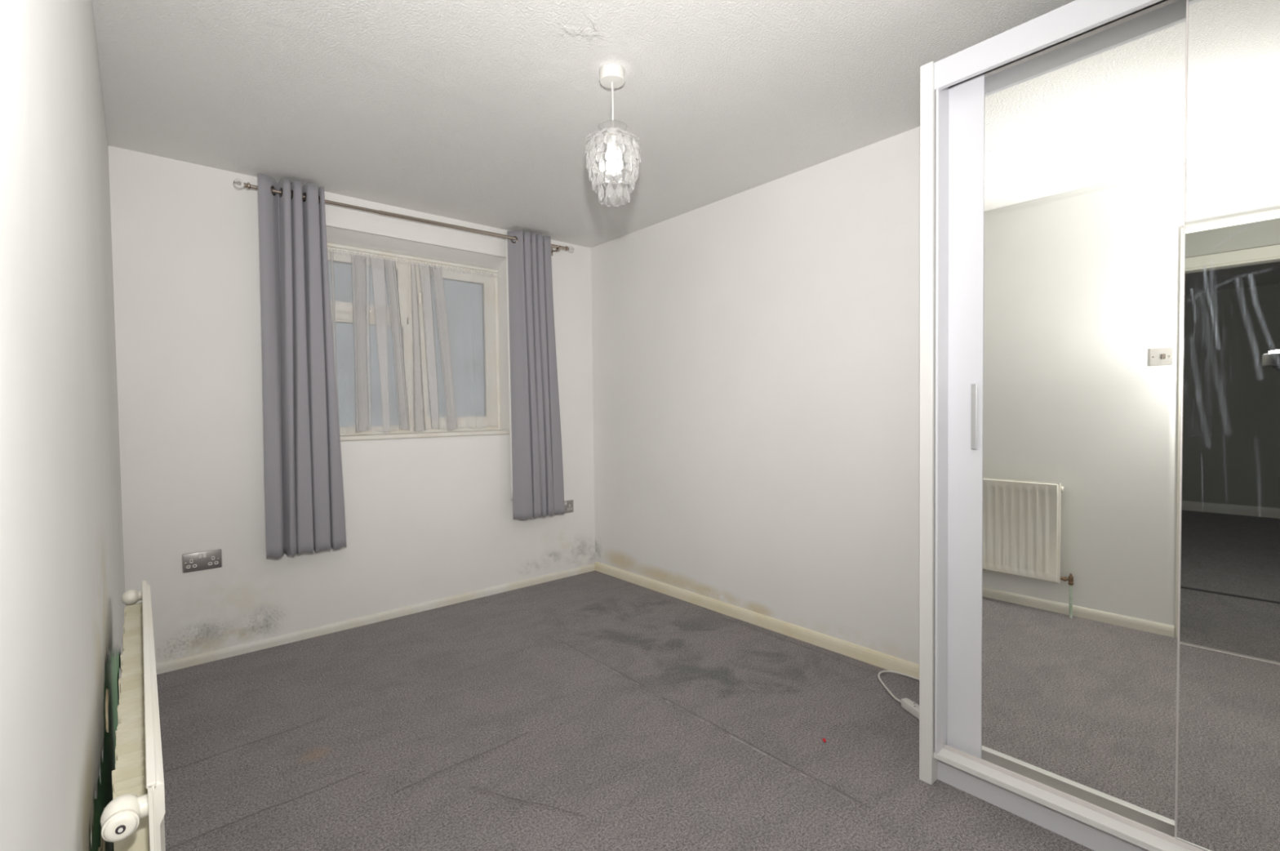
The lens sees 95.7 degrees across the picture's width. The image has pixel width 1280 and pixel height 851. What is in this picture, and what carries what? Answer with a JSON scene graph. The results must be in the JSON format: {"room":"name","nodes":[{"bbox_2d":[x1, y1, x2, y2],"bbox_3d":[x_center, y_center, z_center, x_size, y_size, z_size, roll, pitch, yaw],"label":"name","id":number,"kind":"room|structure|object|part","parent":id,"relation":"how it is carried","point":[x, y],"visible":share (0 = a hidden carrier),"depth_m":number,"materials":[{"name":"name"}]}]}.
{"room":"empty bedroom","nodes":[
{"label":"empty bedroom","id":0,"kind":"room"},
{"bbox_2d":[0,0,125,850],"bbox_3d":[-0.837,-0.009,0.794,0.112,2.293,4.395,-2,2,-41],"label":"wall","id":1,"kind":"structure","parent":0,"point":[62,578],"depth_m":0.60,"materials":[{"name":"white paint"}]},
{"bbox_2d":[100,579,165,850],"bbox_3d":[-0.939,0.770,1.077,0.076,0.724,1.208,-2,2,-41],"label":"radiator","id":2,"kind":"object","parent":1,"relation":"attached to","point":[134,819],"visible":1,"depth_m":0.81,"materials":[{"name":"metal"}]},
{"bbox_3d":[-0.915,0.683,1.096,0.010,0.544,1.093,-2,2,-41],"label":"panel","id":3,"kind":"part","parent":2,"relation":"part of","materials":[{"name":"metal"}]},
{"bbox_2d":[107,145,595,662],"bbox_3d":[-1.385,-0.076,3.423,2.719,2.293,0.300,-2,2,-41],"label":"wall","id":4,"kind":"structure","parent":0,"point":[427,519],"depth_m":2.79,"materials":[{"name":"paint"}]},
{"bbox_2d":[182,548,222,573],"bbox_3d":[-2.022,0.625,2.677,0.146,0.086,0.012,-2,2,-41],"label":"double socket","id":5,"kind":"object","parent":4,"relation":"attached to","point":[203,560],"visible":1,"depth_m":2.67,"materials":[{"name":"silver metal"}]},
{"bbox_2d":[155,563,595,674],"bbox_3d":[-1.263,1.049,3.341,2.505,0.045,0.014,-2,2,-41],"label":"baseboard","id":6,"kind":"structure","parent":4,"relation":"attached to","point":[207,656],"depth_m":3.09,"materials":[{"name":"white wood"}]},
{"bbox_2d":[233,178,573,255],"bbox_3d":[-1.182,-1.145,3.308,1.885,0.061,0.111,-2,2,-41],"label":"pole","id":7,"kind":"object","parent":4,"relation":"attached to","point":[238,184],"visible":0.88,"depth_m":3.19,"materials":[{"name":"silver metal"}]},
{"bbox_2d":[257,173,346,558],"bbox_3d":[-1.666,-0.275,2.856,0.350,1.814,0.090,-2,2,-41],"label":"curtain","id":8,"kind":"object","parent":7,"relation":"hanging from","point":[304,486],"visible":1,"depth_m":2.82,"materials":[{"name":"grey fabric"}]},
{"bbox_2d":[505,230,564,519],"bbox_3d":[-0.667,-0.312,3.720,0.360,1.806,0.088,-2,2,-41],"label":"curtain","id":9,"kind":"object","parent":7,"relation":"hanging from","point":[537,486],"visible":1,"depth_m":3.67,"materials":[{"name":"grey fabric"}]},
{"bbox_2d":[326,242,500,435],"bbox_3d":[-1.345,-0.473,3.442,1.097,1.053,0.100,-2,2,-41],"label":"window","id":10,"kind":"structure","parent":4,"relation":"in","point":[471,302],"depth_m":3.43,"materials":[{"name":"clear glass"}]},
{"bbox_3d":[-1.557,-0.788,3.252,0.389,0.234,0.004,-2,2,-41],"label":"pane","id":11,"kind":"part","parent":10,"relation":"part of","materials":[{"name":"clear glass"}]},
{"bbox_3d":[-1.557,-0.788,3.253,0.485,0.330,0.045,-2,2,-41],"label":"sash","id":12,"kind":"part","parent":10,"relation":"part of","materials":[{"name":"white plastic"}]},
{"bbox_3d":[-1.561,-0.284,3.280,0.449,0.592,0.004,-2,2,-41],"label":"pane","id":13,"kind":"part","parent":10,"relation":"part of","materials":[{"name":"clear glass"}]},
{"bbox_2d":[327,249,500,432],"bbox_3d":[-1.312,-0.464,3.405,1.095,0.998,0.020,-2,2,-41],"label":"curtain","id":14,"kind":"object","parent":10,"relation":"hanging from","point":[430,265],"visible":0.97,"depth_m":3.34,"materials":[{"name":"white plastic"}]},
{"bbox_3d":[-1.147,-0.478,3.614,0.510,0.980,0.045,-2,2,-41],"label":"sash","id":15,"kind":"part","parent":10,"relation":"part of","materials":[{"name":"white plastic"}]},
{"bbox_3d":[-1.147,-0.478,3.613,0.394,0.864,0.004,-2,2,-41],"label":"pane","id":16,"kind":"part","parent":10,"relation":"part of","materials":[{"name":"clear glass"}]},
{"bbox_2d":[339,429,510,440],"bbox_3d":[-1.288,0.057,3.400,1.097,0.026,0.166,-2,2,-41],"label":"trim","id":17,"kind":"structure","parent":4,"relation":"attached to","point":[470,433],"depth_m":3.34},
{"bbox_2d":[555,499,573,514],"bbox_3d":[-0.518,0.561,3.978,0.146,0.086,0.012,-2,2,-41],"label":"double socket","id":18,"kind":"object","parent":4,"relation":"attached to","point":[568,504],"visible":0.54,"depth_m":4.00,"materials":[{"name":"silver metal"}]},
{"bbox_2d":[92,0,1075,248],"bbox_3d":[-1.167,-1.163,-0.571,7.554,0.100,6.695,-2,2,-41],"label":"ceiling","id":19,"kind":"structure","parent":0,"point":[480,112],"depth_m":2.06,"materials":[{"name":"paint"}]},
{"bbox_2d":[584,63,640,207],"bbox_3d":[-0.092,-0.975,1.965,0.190,0.446,0.188,-1,2,3],"label":"pendant lamp","id":20,"kind":"object","parent":19,"relation":"hanging from","point":[609,162],"visible":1,"depth_m":1.92,"materials":[{"name":"white plastic"}]},
{"bbox_3d":[-0.091,-0.894,1.967,0.052,0.087,0.052,-2,2,-41],"label":"bulb","id":21,"kind":"part","parent":20,"relation":"part of","materials":[{"name":"white glass"}]},
{"bbox_3d":[-0.091,-0.899,1.967,0.167,0.178,0.167,-2,2,-41],"label":"wire frame","id":22,"kind":"part","parent":20,"relation":"part of","materials":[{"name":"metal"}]},
{"bbox_2d":[156,570,1094,850],"bbox_3d":[0.197,1.140,1.709,2.639,0.080,4.595,-2,2,-41],"label":"floor","id":23,"kind":"structure","parent":0,"point":[593,710],"depth_m":2.00,"materials":[{"name":"grey carpet"}]},
{"bbox_2d":[877,670,919,719],"bbox_3d":[1.068,1.054,2.256,0.366,0.035,0.404,-2,2,-41],"label":"lead","id":24,"kind":"object","parent":23,"relation":"on","point":[907,704],"visible":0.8,"depth_m":2.19,"materials":[{"name":"white plastic"}]},
{"bbox_2d":[919,0,1279,850],"bbox_3d":[1.667,0.014,1.303,0.652,2.157,1.756,-2,2,-41],"label":"wardrobe","id":25,"kind":"object","parent":23,"relation":"on","point":[1100,587],"visible":1,"depth_m":1.48,"materials":[{"name":"white plastic"}]},
{"bbox_3d":[1.105,0.003,1.952,0.652,2.157,0.037,-2,2,-41],"label":"panel","id":26,"kind":"part","parent":25,"relation":"part of","materials":[{"name":"white plastic"}]},
{"bbox_3d":[0.988,-0.027,1.710,0.018,0.192,0.015,-2,2,-41],"label":"handle","id":27,"kind":"part","parent":25,"relation":"part of","materials":[{"name":"grey metal"}]},
{"bbox_3d":[1.461,1.014,1.142,0.046,0.017,1.682,-2,2,-41],"label":"rail","id":28,"kind":"part","parent":25,"relation":"part of","materials":[{"name":"white plastic"}]},
{"bbox_2d":[982,0,1205,849],"bbox_3d":[1.170,-0.001,1.517,0.003,2.021,0.491,-2,2,-41],"label":"mirror","id":29,"kind":"object","parent":25,"relation":"on","point":[1083,133],"depth_m":1.52,"materials":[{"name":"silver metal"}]},
{"bbox_2d":[1177,0,1279,850],"bbox_3d":[1.464,-0.009,1.131,0.004,1.990,0.593,-2,2,-42],"label":"mirror","id":30,"kind":"object","parent":25,"relation":"attached to","point":[1228,624],"depth_m":1.29,"materials":[{"name":"white mirror"}]},
{"bbox_2d":[591,126,919,663],"bbox_3d":[1.141,-0.082,2.505,0.100,2.293,4.395,-2,2,-41],"label":"wall","id":31,"kind":"structure","parent":0,"point":[756,351],"depth_m":2.93,"materials":[{"name":"paint"}]},
{"bbox_2d":[595,561,919,677],"bbox_3d":[1.117,1.035,2.494,0.014,0.062,4.381,-2,2,-41],"label":"baseboard","id":32,"kind":"structure","parent":31,"relation":"attached to","point":[884,660],"depth_m":2.97,"materials":[{"name":"beige wood"}]}
]}

